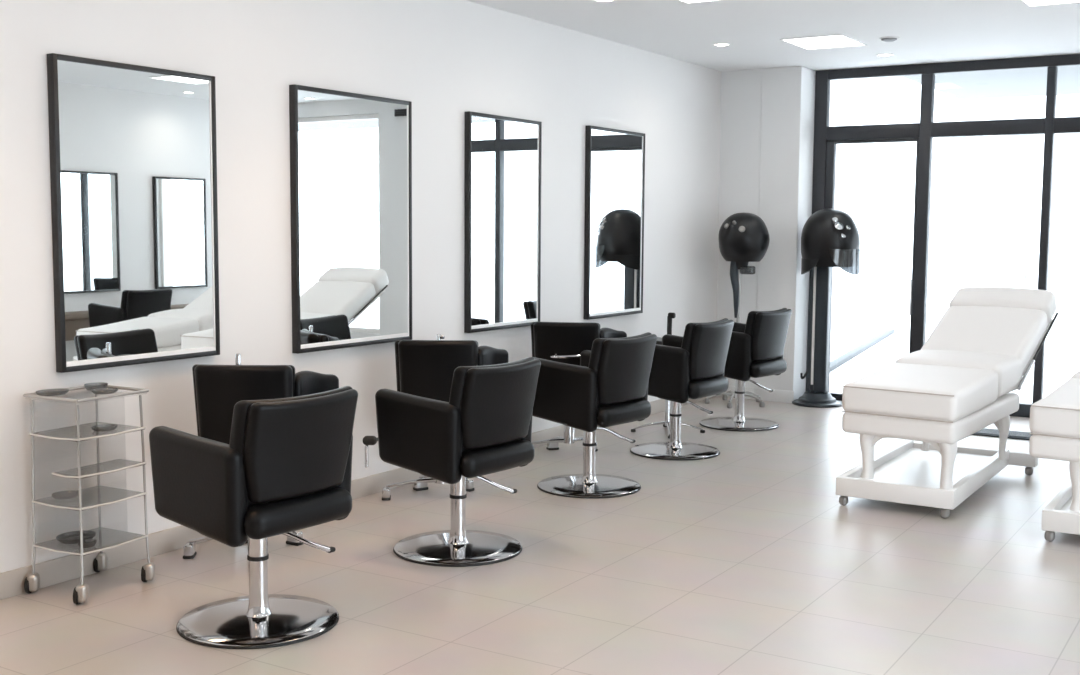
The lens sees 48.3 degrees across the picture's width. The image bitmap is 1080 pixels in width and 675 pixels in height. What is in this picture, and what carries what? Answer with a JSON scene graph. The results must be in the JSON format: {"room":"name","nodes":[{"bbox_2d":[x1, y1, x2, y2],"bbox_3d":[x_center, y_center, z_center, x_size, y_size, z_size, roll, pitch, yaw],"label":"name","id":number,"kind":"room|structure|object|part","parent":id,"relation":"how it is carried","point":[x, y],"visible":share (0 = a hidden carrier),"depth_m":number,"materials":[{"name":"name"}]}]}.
{"room":"salon","nodes":[
{"label":"salon","id":0,"kind":"room"},
{"bbox_2d":[0,0,721,572],"bbox_3d":[-1.810,-0.403,4.989,0.200,2.700,12.170,4,6,32],"label":"wall","id":1,"kind":"structure","parent":0,"point":[447,58],"depth_m":5.74,"materials":[{"name":"white paint"}]},
{"bbox_2d":[47,53,219,372],"bbox_3d":[-1.658,-0.504,4.998,0.038,1.226,0.818,4,6,32],"label":"wall mirror","id":2,"kind":"object","parent":1,"relation":"attached to","point":[133,149],"visible":1,"depth_m":4.95,"materials":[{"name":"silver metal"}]},
{"bbox_2d":[289,84,411,353],"bbox_3d":[-0.943,-0.593,6.140,0.038,1.280,0.892,4,6,32],"label":"wall mirror","id":3,"kind":"object","parent":1,"relation":"attached to","point":[351,153],"visible":1,"depth_m":6.09,"materials":[{"name":"silver metal"}]},
{"bbox_2d":[0,396,715,599],"bbox_3d":[-1.681,0.891,5.128,0.014,0.100,11.950,4,6,32],"label":"baseboard","id":4,"kind":"structure","parent":1,"relation":"attached to","point":[66,568],"depth_m":5.10,"materials":[{"name":"beige tile"}]},
{"bbox_2d":[464,111,541,332],"bbox_3d":[-0.216,-0.690,7.299,0.038,1.276,0.781,4,6,32],"label":"wall mirror","id":5,"kind":"object","parent":1,"relation":"attached to","point":[502,154],"visible":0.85,"depth_m":7.25,"materials":[{"name":"silver metal"}]},
{"bbox_2d":[584,125,644,319],"bbox_3d":[0.531,-0.802,8.489,0.038,1.307,0.812,4,6,32],"label":"wall mirror","id":6,"kind":"object","parent":1,"relation":"attached to","point":[614,158],"visible":1,"depth_m":8.45,"materials":[{"name":"silver metal"}]},
{"bbox_2d":[0,397,1079,674],"bbox_3d":[0.758,1.143,3.780,6.000,0.120,12.620,4,6,32],"label":"floor","id":7,"kind":"structure","parent":0,"point":[746,559],"depth_m":4.82,"materials":[{"name":"beige tile"}]},
{"bbox_2d":[23,384,154,603],"bbox_3d":[-1.758,0.593,4.681,0.334,0.773,0.394,3,6,29],"label":"trolley","id":8,"kind":"object","parent":7,"relation":"on","point":[32,581],"visible":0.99,"depth_m":4.61,"materials":[{"name":"silver metal"}]},
{"bbox_3d":[-1.938,0.573,4.607,0.028,0.675,0.012,-2,6,-21],"label":"post","id":9,"kind":"part","parent":8,"relation":"part of","materials":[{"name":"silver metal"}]},
{"bbox_2d":[36,389,68,395],"bbox_3d":[-1.861,0.210,4.601,0.100,0.016,0.130,4,6,32],"label":"dish","id":10,"kind":"object","parent":8,"relation":"on","point":[38,392],"visible":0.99,"depth_m":4.60,"materials":[{"name":"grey glass"}]},
{"bbox_2d":[52,491,78,498],"bbox_3d":[-1.837,0.610,4.663,0.092,0.016,0.101,4,6,32],"label":"dish","id":11,"kind":"object","parent":8,"relation":"on","point":[54,495],"visible":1,"depth_m":4.66,"materials":[{"name":"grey glass"}]},
{"bbox_2d":[56,531,95,543],"bbox_3d":[-1.803,0.778,4.686,0.132,0.020,0.152,4,6,32],"label":"dish","id":12,"kind":"object","parent":8,"relation":"on","point":[73,540],"visible":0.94,"depth_m":4.68,"materials":[{"name":"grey glass"}]},
{"bbox_3d":[-1.711,0.587,4.482,0.012,0.675,0.028,-1,5,-11],"label":"post","id":13,"kind":"part","parent":8,"relation":"part of","materials":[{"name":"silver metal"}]},
{"bbox_2d":[23,384,148,402],"bbox_3d":[-1.746,0.214,4.648,0.301,0.012,0.351,3,6,29],"label":"tray","id":14,"kind":"object","parent":8,"relation":"on","point":[134,390],"depth_m":4.62,"materials":[{"name":"glass"}]},
{"bbox_2d":[78,539,96,547],"bbox_3d":[-1.730,0.788,4.606,0.068,0.018,0.068,4,6,32],"label":"dish","id":15,"kind":"object","parent":8,"relation":"on","point":[94,542],"visible":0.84,"depth_m":4.60,"materials":[{"name":"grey glass"}]},
{"bbox_2d":[84,383,107,390],"bbox_3d":[-1.752,0.194,4.756,0.084,0.022,0.092,4,6,32],"label":"dish","id":16,"kind":"object","parent":8,"relation":"on","point":[105,385],"visible":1,"depth_m":4.75,"materials":[{"name":"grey glass"}]},
{"bbox_3d":[-1.787,0.549,4.879,0.012,0.675,0.028,-1,5,-11],"label":"post","id":17,"kind":"part","parent":8,"relation":"part of","materials":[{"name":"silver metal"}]},
{"bbox_2d":[91,424,117,430],"bbox_3d":[-1.684,0.350,4.663,0.086,0.014,0.103,4,6,32],"label":"dish","id":18,"kind":"object","parent":8,"relation":"on","point":[94,428],"visible":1,"depth_m":4.67,"materials":[{"name":"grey glass"}]},
{"bbox_2d":[91,388,118,393],"bbox_3d":[-1.682,0.207,4.661,0.090,0.014,0.108,4,6,32],"label":"dish","id":19,"kind":"object","parent":8,"relation":"on","point":[94,391],"visible":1,"depth_m":4.66,"materials":[{"name":"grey glass"}]},
{"bbox_3d":[-1.559,0.562,4.754,0.028,0.675,0.012,-2,6,-21],"label":"post","id":20,"kind":"part","parent":8,"relation":"part of","materials":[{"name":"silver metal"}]},
{"bbox_2d":[149,386,357,648],"bbox_3d":[-0.997,0.599,4.273,0.601,0.848,0.589,4,7,37],"label":"salon chair","id":21,"kind":"object","parent":7,"relation":"on","point":[285,467],"visible":1,"depth_m":4.09,"materials":[{"name":"black leather"}]},
{"bbox_3d":[-1.158,0.501,4.088,0.452,0.366,0.098,4,7,37],"label":"armrest","id":22,"kind":"part","parent":21,"relation":"part of","materials":[{"name":"black leather"}]},
{"bbox_3d":[-0.841,0.372,4.139,0.128,0.370,0.512,4,7,37],"label":"backrest","id":23,"kind":"part","parent":21,"relation":"part of","materials":[{"name":"black leather"}]},
{"bbox_3d":[-0.990,0.583,4.270,0.514,0.122,0.470,4,7,37],"label":"seat","id":24,"kind":"part","parent":21,"relation":"part of","materials":[{"name":"black leather"}]},
{"bbox_3d":[-0.805,0.370,4.112,0.122,0.349,0.472,4,7,37],"label":"panel","id":25,"kind":"part","parent":21,"relation":"part of","materials":[{"name":"black leather"}]},
{"bbox_3d":[-0.879,0.737,4.354,0.245,0.103,0.036,-2,6,-23],"label":"pump lever","id":26,"kind":"part","parent":21,"relation":"part of","materials":[{"name":"silver metal"}]},
{"bbox_3d":[-0.868,0.468,4.471,0.452,0.366,0.098,4,7,37],"label":"armrest","id":27,"kind":"part","parent":21,"relation":"part of","materials":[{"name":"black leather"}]},
{"bbox_2d":[183,354,338,558],"bbox_3d":[-1.194,0.496,5.143,0.656,0.890,0.479,0,5,0],"label":"chair","id":28,"kind":"object","parent":7,"relation":"on","point":[217,388],"visible":0.44,"depth_m":4.90,"materials":[{"name":"black leather"}]},
{"bbox_3d":[-1.367,0.853,5.164,0.267,0.054,0.038,0,5,-4],"label":"leg","id":29,"kind":"part","parent":28,"relation":"part of","materials":[{"name":"silver metal"}]},
{"bbox_3d":[-1.240,0.102,4.951,0.022,0.070,0.022,0,5,0],"label":"headrest post","id":30,"kind":"part","parent":28,"relation":"part of","materials":[{"name":"metal"}]},
{"bbox_3d":[-1.211,0.304,4.942,0.398,0.390,0.114,0,5,0],"label":"backrest","id":31,"kind":"part","parent":28,"relation":"part of","materials":[{"name":"black leather"}]},
{"bbox_2d":[363,334,508,500],"bbox_3d":[-0.599,0.417,6.117,0.538,0.876,0.861,4,6,34],"label":"chair","id":32,"kind":"object","parent":7,"relation":"on","point":[424,368],"visible":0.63,"depth_m":6.02,"materials":[{"name":"black leather"}]},
{"bbox_3d":[-0.832,0.570,5.784,0.018,0.110,0.028,0,5,0],"label":"drop handle","id":33,"kind":"part","parent":32,"relation":"part of","materials":[{"name":"silver metal"}]},
{"bbox_3d":[-0.818,0.495,5.795,0.068,0.044,0.052,0,5,0],"label":"knob","id":34,"kind":"part","parent":32,"relation":"part of","materials":[{"name":"black plastic"}]},
{"bbox_3d":[-0.668,0.754,6.279,0.267,0.054,0.038,0,5,-4],"label":"leg","id":35,"kind":"part","parent":32,"relation":"part of","materials":[{"name":"silver metal"}]},
{"bbox_3d":[-0.511,0.206,6.057,0.398,0.390,0.114,0,5,0],"label":"backrest","id":36,"kind":"part","parent":32,"relation":"part of","materials":[{"name":"black leather"}]},
{"bbox_3d":[-0.500,0.011,6.067,0.040,0.056,0.020,0,5,0],"label":"headrest post","id":37,"kind":"part","parent":32,"relation":"part of","materials":[{"name":"metal"}]},
{"bbox_2d":[375,357,540,566],"bbox_3d":[-0.351,0.511,5.267,0.601,0.848,0.589,4,7,37],"label":"salon chair","id":38,"kind":"object","parent":7,"relation":"on","point":[484,427],"visible":1,"depth_m":5.07,"materials":[{"name":"black leather"}]},
{"bbox_3d":[-0.512,0.414,5.082,0.452,0.366,0.098,4,7,37],"label":"armrest","id":39,"kind":"part","parent":38,"relation":"part of","materials":[{"name":"black leather"}]},
{"bbox_3d":[-0.194,0.285,5.133,0.128,0.370,0.512,4,7,37],"label":"backrest","id":40,"kind":"part","parent":38,"relation":"part of","materials":[{"name":"black leather"}]},
{"bbox_3d":[-0.233,0.649,5.348,0.245,0.103,0.036,-2,6,-23],"label":"pump lever","id":41,"kind":"part","parent":38,"relation":"part of","materials":[{"name":"silver metal"}]},
{"bbox_3d":[-0.343,0.496,5.264,0.514,0.122,0.470,4,7,37],"label":"seat","id":42,"kind":"part","parent":38,"relation":"part of","materials":[{"name":"black leather"}]},
{"bbox_3d":[-0.159,0.282,5.107,0.122,0.349,0.472,4,7,37],"label":"panel","id":43,"kind":"part","parent":38,"relation":"part of","materials":[{"name":"black leather"}]},
{"bbox_3d":[-0.222,0.380,5.466,0.452,0.366,0.098,4,7,37],"label":"armrest","id":44,"kind":"part","parent":38,"relation":"part of","materials":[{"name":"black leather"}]},
{"bbox_2d":[531,322,626,451],"bbox_3d":[0.182,0.315,7.429,0.538,0.850,0.550,5,7,42],"label":"chair","id":45,"kind":"object","parent":7,"relation":"on","point":[563,342],"visible":0.41,"depth_m":7.20,"materials":[{"name":"black leather"}]},
{"bbox_3d":[0.027,0.648,7.483,0.267,0.054,0.038,1,5,4],"label":"leg","id":46,"kind":"part","parent":45,"relation":"part of","materials":[{"name":"silver metal"}]},
{"bbox_3d":[0.183,0.102,7.169,0.261,0.044,0.110,1,5,8],"label":"handle","id":47,"kind":"part","parent":45,"relation":"part of","materials":[{"name":"silver metal"}]},
{"bbox_3d":[0.158,0.101,7.242,0.398,0.390,0.114,1,5,8],"label":"backrest","id":48,"kind":"part","parent":45,"relation":"part of","materials":[{"name":"black leather"}]},
{"bbox_3d":[0.259,0.642,7.570,0.038,0.053,0.213,5,7,39],"label":"leg","id":49,"kind":"part","parent":45,"relation":"part of","materials":[{"name":"silver metal"}]},
{"bbox_2d":[532,332,656,498],"bbox_3d":[0.279,0.397,6.551,0.601,0.848,0.589,4,7,38],"label":"salon chair","id":50,"kind":"object","parent":7,"relation":"on","point":[609,386],"visible":0.96,"depth_m":6.34,"materials":[{"name":"black leather"}]},
{"bbox_3d":[0.115,0.299,6.369,0.452,0.366,0.098,4,7,38],"label":"armrest","id":51,"kind":"part","parent":50,"relation":"part of","materials":[{"name":"black leather"}]},
{"bbox_3d":[0.411,0.266,6.747,0.452,0.366,0.098,4,7,38],"label":"armrest","id":52,"kind":"part","parent":50,"relation":"part of","materials":[{"name":"black leather"}]},
{"bbox_3d":[0.398,0.535,6.630,0.245,0.103,0.036,-2,6,-22],"label":"pump lever","id":53,"kind":"part","parent":50,"relation":"part of","materials":[{"name":"silver metal"}]},
{"bbox_3d":[0.433,0.171,6.415,0.128,0.370,0.512,4,7,38],"label":"backrest","id":54,"kind":"part","parent":50,"relation":"part of","materials":[{"name":"black leather"}]},
{"bbox_3d":[0.286,0.382,6.548,0.514,0.122,0.470,4,7,38],"label":"seat","id":55,"kind":"part","parent":50,"relation":"part of","materials":[{"name":"black leather"}]},
{"bbox_3d":[0.468,0.168,6.387,0.122,0.349,0.472,4,7,38],"label":"panel","id":56,"kind":"part","parent":50,"relation":"part of","materials":[{"name":"black leather"}]},
{"bbox_2d":[631,312,704,438],"bbox_3d":[0.892,0.243,8.340,0.375,0.835,0.375,-5,7,-43],"label":"stand","id":57,"kind":"object","parent":7,"relation":"on","point":[666,423],"visible":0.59,"depth_m":8.35,"materials":[{"name":"silver metal"}]},
{"bbox_3d":[0.764,0.610,8.376,0.233,0.065,0.034,0,5,1],"label":"leg","id":58,"kind":"part","parent":57,"relation":"part of","materials":[{"name":"silver metal"}]},
{"bbox_2d":[656,337,661,344],"bbox_3d":[0.893,0.028,8.320,0.300,0.038,0.200,4,6,32],"label":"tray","id":59,"kind":"object","parent":57,"relation":"on","point":[659,340],"depth_m":8.26,"materials":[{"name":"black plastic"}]},
{"bbox_3d":[0.888,0.622,8.250,0.034,0.065,0.233,0,5,1],"label":"leg","id":60,"kind":"part","parent":57,"relation":"part of","materials":[{"name":"silver metal"}]},
{"bbox_3d":[0.893,-0.058,8.313,0.036,0.181,0.034,4,6,32],"label":"post","id":61,"kind":"part","parent":57,"relation":"part of","materials":[{"name":"metal"}]},
{"bbox_3d":[1.015,0.612,8.373,0.233,0.065,0.034,0,5,1],"label":"leg","id":62,"kind":"part","parent":57,"relation":"part of","materials":[{"name":"silver metal"}]},
{"bbox_2d":[630,318,733,460],"bbox_3d":[0.867,0.305,7.598,0.601,0.848,0.589,4,6,35],"label":"salon chair","id":63,"kind":"object","parent":7,"relation":"on","point":[692,365],"visible":0.91,"depth_m":7.37,"materials":[{"name":"black leather"}]},
{"bbox_3d":[0.712,0.208,7.407,0.452,0.366,0.098,4,6,35],"label":"armrest","id":64,"kind":"part","parent":63,"relation":"part of","materials":[{"name":"black leather"}]},
{"bbox_3d":[0.989,0.173,7.800,0.453,0.366,0.098,4,6,35],"label":"armrest","id":65,"kind":"part","parent":63,"relation":"part of","materials":[{"name":"black leather"}]},
{"bbox_3d":[0.983,0.442,7.682,0.245,0.103,0.036,-2,6,-25],"label":"pump lever","id":66,"kind":"part","parent":63,"relation":"part of","materials":[{"name":"silver metal"}]},
{"bbox_3d":[1.028,0.078,7.469,0.128,0.370,0.512,4,6,35],"label":"backrest","id":67,"kind":"part","parent":63,"relation":"part of","materials":[{"name":"black leather"}]},
{"bbox_3d":[0.875,0.289,7.595,0.514,0.122,0.470,4,6,35],"label":"seat","id":68,"kind":"part","parent":63,"relation":"part of","materials":[{"name":"black leather"}]},
{"bbox_3d":[1.064,0.075,7.444,0.122,0.349,0.472,4,6,35],"label":"panel","id":69,"kind":"part","parent":63,"relation":"part of","materials":[{"name":"black leather"}]},
{"bbox_2d":[704,213,769,407],"bbox_3d":[1.595,-0.226,9.645,0.484,1.540,0.487,4,6,32],"label":"dryer","id":70,"kind":"object","parent":7,"relation":"on","point":[743,238],"visible":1,"depth_m":9.47,"materials":[{"name":"black plastic"}]},
{"bbox_3d":[1.460,0.468,9.730,0.224,0.055,0.028,1,5,2],"label":"leg","id":71,"kind":"part","parent":70,"relation":"part of","materials":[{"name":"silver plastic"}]},
{"bbox_2d":[718,213,769,261],"bbox_3d":[1.623,-0.800,9.592,0.402,0.387,0.401,4,6,32],"label":"hood","id":72,"kind":"object","parent":70,"relation":"attached to","point":[743,237],"depth_m":9.45,"materials":[{"name":"black plastic"}]},
{"bbox_3d":[1.690,0.464,9.793,0.224,0.055,0.028,-3,6,-33],"label":"leg","id":73,"kind":"part","parent":70,"relation":"part of","materials":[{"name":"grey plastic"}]},
{"bbox_3d":[1.679,0.477,9.642,0.224,0.055,0.028,5,7,41],"label":"leg","id":74,"kind":"part","parent":70,"relation":"part of","materials":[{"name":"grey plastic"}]},
{"bbox_2d":[699,308,791,431],"bbox_3d":[1.448,0.211,8.660,0.601,0.848,0.589,5,7,39],"label":"salon chair","id":75,"kind":"object","parent":7,"relation":"on","point":[756,347],"visible":0.84,"depth_m":8.43,"materials":[{"name":"black leather"}]},
{"bbox_3d":[1.281,0.113,8.480,0.453,0.366,0.098,5,7,39],"label":"armrest","id":76,"kind":"part","parent":75,"relation":"part of","materials":[{"name":"black leather"}]},
{"bbox_3d":[1.585,0.080,8.853,0.453,0.366,0.098,5,7,39],"label":"armrest","id":77,"kind":"part","parent":75,"relation":"part of","materials":[{"name":"black leather"}]},
{"bbox_3d":[1.569,0.349,8.736,0.245,0.103,0.036,-2,6,-21],"label":"pump lever","id":78,"kind":"part","parent":75,"relation":"part of","materials":[{"name":"silver metal"}]},
{"bbox_3d":[1.601,-0.015,8.520,0.128,0.370,0.512,5,7,39],"label":"backrest","id":79,"kind":"part","parent":75,"relation":"part of","materials":[{"name":"black leather"}]},
{"bbox_3d":[1.456,0.195,8.657,0.514,0.122,0.470,5,7,39],"label":"seat","id":80,"kind":"part","parent":75,"relation":"part of","materials":[{"name":"black leather"}]},
{"bbox_3d":[1.635,-0.018,8.492,0.122,0.349,0.472,5,7,39],"label":"panel","id":81,"kind":"part","parent":75,"relation":"part of","materials":[{"name":"black leather"}]},
{"bbox_2d":[792,209,859,407],"bbox_3d":[2.278,-0.238,9.633,0.441,1.575,0.537,-2,6,-22],"label":"dryer","id":82,"kind":"object","parent":7,"relation":"on","point":[830,238],"visible":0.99,"depth_m":9.58,"materials":[{"name":"black plastic"},{"name":"clear plastic"},{"name":"black metal"}]},
{"bbox_3d":[2.179,-0.085,9.730,0.043,1.050,0.034,4,6,32],"label":"cable rod","id":83,"kind":"part","parent":82,"relation":"part of","materials":[{"name":"black metal"}]},
{"bbox_3d":[2.271,-0.116,9.693,0.104,1.130,0.080,4,6,32],"label":"post","id":84,"kind":"part","parent":82,"relation":"part of","materials":[{"name":"black metal"}]},
{"bbox_2d":[801,209,859,266],"bbox_3d":[2.299,-0.792,9.547,0.465,0.456,0.410,4,6,32],"label":"hood","id":85,"kind":"object","parent":82,"relation":"attached to","point":[829,237],"depth_m":9.39,"materials":[{"name":"black plastic"}]},
{"bbox_2d":[835,287,1057,517],"bbox_3d":[2.282,0.282,6.737,0.778,1.069,1.875,4,7,37],"label":"bed","id":86,"kind":"object","parent":7,"relation":"on","point":[959,383],"visible":1,"depth_m":6.41,"materials":[{"name":"white leather"}]},
{"bbox_3d":[1.685,0.587,6.165,0.099,0.273,0.117,4,7,37],"label":"leg","id":87,"kind":"part","parent":86,"relation":"part of","materials":[{"name":"white wood"}]},
{"bbox_2d":[842,363,997,421],"bbox_3d":[1.982,0.276,6.266,0.590,0.201,0.700,4,7,37],"label":"cushion","id":88,"kind":"object","parent":86,"relation":"on","point":[896,392],"depth_m":6.08,"materials":[{"name":"white leather"}]},
{"bbox_3d":[2.228,0.520,6.943,0.078,0.267,0.088,4,7,37],"label":"leg","id":89,"kind":"part","parent":86,"relation":"part of","materials":[{"name":"white wood"}]},
{"bbox_3d":[2.202,0.729,6.592,0.740,0.094,1.425,4,6,32],"label":"frame","id":90,"kind":"part","parent":86,"relation":"part of","materials":[{"name":"white wood"}]},
{"bbox_3d":[1.999,0.611,5.930,0.099,0.273,0.117,4,7,37],"label":"leg","id":91,"kind":"part","parent":86,"relation":"part of","materials":[{"name":"white wood"}]},
{"bbox_2d":[895,350,1022,397],"bbox_3d":[2.331,0.191,6.723,0.590,0.220,0.460,4,7,37],"label":"seat cushion","id":92,"kind":"object","parent":86,"relation":"on","point":[1008,364],"depth_m":6.60,"materials":[{"name":"white leather"}]},
{"bbox_2d":[921,306,1047,372],"bbox_3d":[2.593,0.008,7.053,0.590,0.356,0.565,4,7,37],"label":"cushion","id":93,"kind":"object","parent":86,"relation":"on","point":[1019,332],"depth_m":6.99,"materials":[{"name":"white leather"}]},
{"bbox_3d":[2.565,0.546,6.690,0.078,0.267,0.088,4,7,37],"label":"leg","id":94,"kind":"part","parent":86,"relation":"part of","materials":[{"name":"white wood"}]},
{"bbox_3d":[2.661,0.034,7.147,0.590,0.300,0.602,4,7,37],"label":"frame","id":95,"kind":"part","parent":86,"relation":"part of","materials":[{"name":"white wood"}]},
{"bbox_3d":[2.933,-0.006,6.993,0.013,0.256,0.489,4,7,37],"label":"strut rod","id":96,"kind":"part","parent":86,"relation":"part of","materials":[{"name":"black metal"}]},
{"bbox_2d":[972,428,998,436],"bbox_3d":[3.116,0.668,8.350,0.167,0.018,0.342,4,6,32],"label":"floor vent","id":97,"kind":"object","parent":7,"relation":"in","point":[985,431],"depth_m":8.35,"materials":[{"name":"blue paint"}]},
{"bbox_3d":[3.147,0.666,8.407,1.240,0.012,0.260,4,6,32],"label":"grille frame","id":98,"kind":"part","parent":97,"relation":"part of","materials":[{"name":"black metal"}]},
{"bbox_2d":[1008,430,1031,439],"bbox_3d":[3.277,0.678,8.250,0.186,0.018,0.342,4,6,32],"label":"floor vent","id":99,"kind":"object","parent":7,"relation":"in","point":[1020,435],"depth_m":8.24,"materials":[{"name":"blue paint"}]},
{"bbox_2d":[1029,370,1079,541],"bbox_3d":[3.059,0.352,6.045,0.743,1.069,1.862,4,6,35],"label":"bed","id":100,"kind":"object","parent":7,"relation":"on","point":[1054,425],"visible":1,"depth_m":5.47,"materials":[{"name":"white leather"}]},
{"bbox_2d":[1029,378,1079,437],"bbox_3d":[2.683,0.340,5.625,0.590,0.201,0.700,4,7,37],"label":"cushion","id":101,"kind":"object","parent":100,"relation":"on","point":[1057,415],"depth_m":5.48,"materials":[{"name":"white leather"}]},
{"bbox_3d":[2.971,0.798,5.901,0.740,0.094,1.425,4,6,32],"label":"frame","id":102,"kind":"part","parent":100,"relation":"part of","materials":[{"name":"white wood"}]},
{"bbox_3d":[2.454,0.656,5.474,0.099,0.273,0.117,4,7,37],"label":"leg","id":103,"kind":"part","parent":100,"relation":"part of","materials":[{"name":"white wood"}]},
{"bbox_2d":[1070,370,1079,378],"bbox_3d":[3.033,0.255,6.082,0.590,0.220,0.460,4,7,37],"label":"seat cushion","id":104,"kind":"object","parent":100,"relation":"on","point":[1077,375],"depth_m":6.07,"materials":[{"name":"white leather"}]},
{"bbox_2d":[717,66,815,399],"bbox_3d":[1.818,-0.852,10.124,0.890,2.700,0.482,4,6,32],"label":"wall","id":105,"kind":"structure","parent":0,"point":[767,131],"depth_m":9.81,"materials":[{"name":"white paint"}]},
{"bbox_2d":[716,386,793,402],"bbox_3d":[1.776,0.467,9.981,0.686,0.100,0.024,4,6,32],"label":"baseboard","id":106,"kind":"structure","parent":105,"relation":"attached to","point":[784,396],"depth_m":9.90,"materials":[{"name":"white paint"}]},
{"bbox_2d":[466,0,1079,71],"bbox_3d":[0.778,-1.665,3.521,6.000,0.120,12.620,4,6,32],"label":"ceiling","id":107,"kind":"structure","parent":0,"point":[928,31],"depth_m":7.71,"materials":[{"name":"white paint"}]},
{"bbox_2d":[594,0,614,1],"bbox_3d":[0.364,-1.909,6.813,0.124,0.006,0.124,4,6,32],"label":"recessed light","id":108,"kind":"object","parent":107,"relation":"in","point":[594,0],"visible":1,"depth_m":6.84,"materials":[{"name":"white"}]},
{"bbox_2d":[678,0,720,3],"bbox_3d":[0.882,-1.880,6.550,0.434,0.008,0.542,4,6,32],"label":"recessed light","id":109,"kind":"object","parent":107,"relation":"in","point":[683,1],"visible":1,"depth_m":6.82,"materials":[{"name":"white paint"}]},
{"bbox_2d":[682,0,710,2],"bbox_3d":[0.882,-1.881,6.550,0.410,0.005,0.512,4,6,32],"label":"diffuser","id":110,"kind":"object","parent":109,"relation":"attached to","point":[684,1],"depth_m":6.82,"materials":[{"name":"white plastic"}]},
{"bbox_2d":[713,43,730,46],"bbox_3d":[1.276,-2.055,8.465,0.124,0.006,0.124,4,6,32],"label":"recessed light","id":111,"kind":"object","parent":107,"relation":"in","point":[716,44],"visible":1,"depth_m":8.45,"materials":[{"name":"white paint"}]},
{"bbox_2d":[780,34,866,49],"bbox_3d":[1.957,-2.034,8.300,0.434,0.008,0.542,4,6,32],"label":"recessed light","id":112,"kind":"object","parent":107,"relation":"in","point":[834,40],"visible":1,"depth_m":8.28,"materials":[{"name":"white paint"}]},
{"bbox_2d":[876,53,893,56],"bbox_3d":[2.550,-2.087,8.906,0.124,0.006,0.124,4,6,32],"label":"recessed light","id":113,"kind":"object","parent":107,"relation":"in","point":[885,54],"visible":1,"depth_m":8.91,"materials":[{"name":"white"}]},
{"bbox_2d":[879,36,898,41],"bbox_3d":[2.353,-2.008,8.125,0.132,0.022,0.132,4,6,32],"label":"smoke detector","id":114,"kind":"object","parent":107,"relation":"attached to","point":[889,38],"visible":1,"depth_m":8.09,"materials":[{"name":"white paint"}]},
{"bbox_3d":[2.353,-2.016,8.124,0.132,0.006,0.132,4,6,32],"label":"mounting plate","id":115,"kind":"part","parent":114,"relation":"part of","materials":[{"name":"white paint"}]},
{"bbox_2d":[1020,0,1079,6],"bbox_3d":[2.843,-1.869,6.575,0.434,0.008,0.542,4,6,32],"label":"recessed light","id":116,"kind":"object","parent":107,"relation":"in","point":[1030,3],"visible":1,"depth_m":6.79,"materials":[{"name":"white paint"}]},
{"bbox_3d":[5.368,-0.638,8.070,2.500,2.700,0.220,4,6,32],"label":"wall window","id":117,"kind":"structure","parent":0,"visible":0},
{"bbox_2d":[810,54,1079,417],"bbox_3d":[3.276,-0.770,9.348,2.410,2.700,0.100,4,6,32],"label":"window","id":118,"kind":"structure","parent":117,"relation":"attached to","point":[927,129],"depth_m":9.39,"materials":[{"name":"black metal"}]},
{"bbox_2d":[825,138,918,400],"bbox_3d":[2.652,-0.527,9.744,0.746,2.126,0.108,4,6,32],"label":"door","id":119,"kind":"structure","parent":118,"relation":"attached to","point":[831,145],"depth_m":9.81,"materials":[{"name":"black metal"}]},
{"bbox_3d":[2.943,-0.318,9.546,0.016,0.296,0.050,4,6,32],"label":"handle","id":120,"kind":"part","parent":119,"relation":"part of","materials":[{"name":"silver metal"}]},
{"bbox_3d":[3.396,0.533,9.387,0.830,0.100,0.100,4,6,32],"label":"sill rail","id":121,"kind":"part","parent":118,"relation":"part of","materials":[{"name":"black metal"}]},
{"label":"outside","id":122,"kind":"structure","parent":0,"visible":0},
{"bbox_2d":[829,285,1079,402],"bbox_3d":[18.418,-1.106,29.674,36.000,0.120,50.180,4,6,32],"label":"ground","id":123,"kind":"structure","parent":122,"point":[859,313],"depth_m":17.22,"materials":[{"name":"white"}]},
{"bbox_2d":[830,329,894,371],"bbox_3d":[3.564,0.180,13.717,0.100,0.050,6.600,3,6,23],"label":"kerb","id":124,"kind":"object","parent":123,"relation":"on","point":[849,355],"visible":0.56,"depth_m":13.97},
{"bbox_2d":[829,76,1079,292],"bbox_3d":[14.866,-5.491,27.302,28.000,9.000,3.300,4,6,32],"label":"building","id":125,"kind":"structure","parent":123,"relation":"on","point":[986,191],"depth_m":28.85,"materials":[{"name":"white"}]},
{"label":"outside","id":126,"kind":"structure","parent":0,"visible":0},
{"bbox_2d":[902,66,1079,99],"bbox_3d":[6.852,-2.197,8.968,7.900,0.180,3.060,4,6,32],"label":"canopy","id":127,"kind":"object","parent":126,"point":[1019,82],"visible":0.4,"depth_m":10.92,"materials":[{"name":"white"}]}
]}

